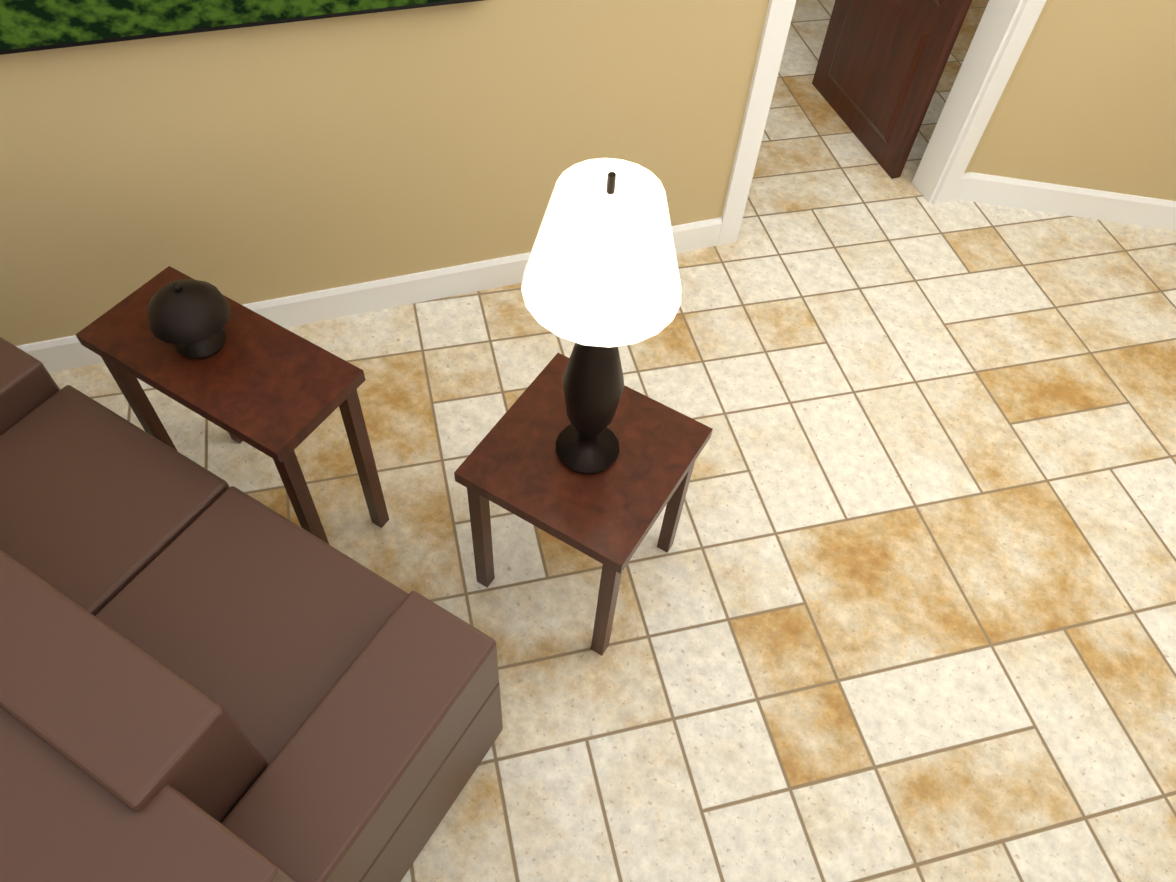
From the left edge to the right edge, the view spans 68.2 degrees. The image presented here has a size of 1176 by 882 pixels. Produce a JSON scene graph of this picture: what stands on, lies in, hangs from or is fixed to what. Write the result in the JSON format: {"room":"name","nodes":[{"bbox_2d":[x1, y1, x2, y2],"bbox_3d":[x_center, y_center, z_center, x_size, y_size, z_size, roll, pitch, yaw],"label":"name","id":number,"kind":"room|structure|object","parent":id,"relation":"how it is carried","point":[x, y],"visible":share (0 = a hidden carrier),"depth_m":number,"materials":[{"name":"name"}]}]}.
{"room":"living room","nodes":[
{"label":"living room","id":0,"kind":"room"},
{"bbox_2d":[0,0,1051,345],"bbox_3d":[-0.059,-2.034,2.781,5.010,2.900,7.389,27,57,16],"label":"wall","id":1,"kind":"structure","parent":0,"point":[242,166],"depth_m":2.85,"materials":[{"name":"beige paint"}]},
{"bbox_2d":[0,0,483,54],"bbox_3d":[-0.945,-1.378,2.103,1.420,0.750,0.053,-13,56,-13],"label":"picture","id":2,"kind":"object","parent":1,"relation":"attached to","point":[30,25],"depth_m":2.30,"materials":[{"name":"green leafy foliage"},{"name":"black plastic"}]},
{"bbox_2d":[812,0,971,178],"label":"hall door","id":3,"kind":"structure","parent":1,"relation":"attached to","point":[881,65],"depth_m":3.96,"materials":[{"name":"brown wood"}]},
{"bbox_2d":[49,0,1175,881],"bbox_3d":[2.930,2.795,1.260,17.500,0.050,14.600,27,57,16],"label":"floor","id":4,"kind":"structure","parent":0,"point":[897,602],"depth_m":2.87,"materials":[{"name":"tile"}]},
{"bbox_2d":[76,266,388,543],"bbox_3d":[-0.988,-0.013,2.576,0.700,0.740,0.320,27,57,16],"label":"table","id":5,"kind":"object","parent":4,"relation":"on","point":[278,394],"visible":0.75,"depth_m":2.27,"materials":[{"name":"brown wood"}]},
{"bbox_2d":[147,279,230,359],"bbox_3d":[-1.014,-0.322,2.208,0.200,0.212,0.197,27,57,16],"label":"decorative urn","id":6,"kind":"object","parent":5,"relation":"on","point":[188,318],"visible":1,"depth_m":2.15,"materials":[{"name":"black ceramic"}]},
{"bbox_2d":[0,337,502,881],"bbox_3d":[-1.161,0.450,2.087,1.720,0.960,0.880,27,57,16],"label":"leather sofa","id":7,"kind":"object","parent":4,"relation":"on","point":[206,675],"visible":1,"depth_m":1.89,"materials":[{"name":"brown leather"}]},
{"bbox_2d":[454,353,712,655],"bbox_3d":[-0.019,0.207,2.552,0.500,0.620,0.500,27,57,16],"label":"side table","id":8,"kind":"object","parent":4,"relation":"on","point":[606,518],"visible":0.92,"depth_m":2.28,"materials":[{"name":"brown wood"}]},
{"bbox_2d":[521,158,680,473],"bbox_3d":[0.021,-0.234,1.952,0.340,0.870,0.340,27,57,16],"label":"table lamp","id":9,"kind":"object","parent":8,"relation":"on","point":[601,282],"visible":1,"depth_m":1.72,"materials":[{"name":"white fabric"}]},
{"bbox_2d":[970,0,1175,200],"bbox_3d":[4.763,-1.572,2.761,6.000,2.900,0.150,9,54,3],"label":"wall","id":10,"kind":"structure","parent":0,"point":[1089,101],"depth_m":3.60,"materials":[{"name":"beige paint"}]},
{"bbox_2d":[16,172,1175,372],"bbox_3d":[4.313,1.319,2.319,15.480,0.140,6.932,27,57,16],"label":"baseboard","id":11,"kind":"structure","parent":10,"relation":"attached to","point":[61,354],"depth_m":3.46,"materials":[{"name":"white wood"}]},
{"bbox_2d":[717,0,1045,245],"bbox_3d":[1.149,-1.691,3.044,1.180,2.200,0.170,-13,56,-13],"label":"door frame","id":12,"kind":"structure","parent":10,"relation":"attached to","point":[1000,39],"depth_m":3.50,"materials":[{"name":"white wood"}]}
]}

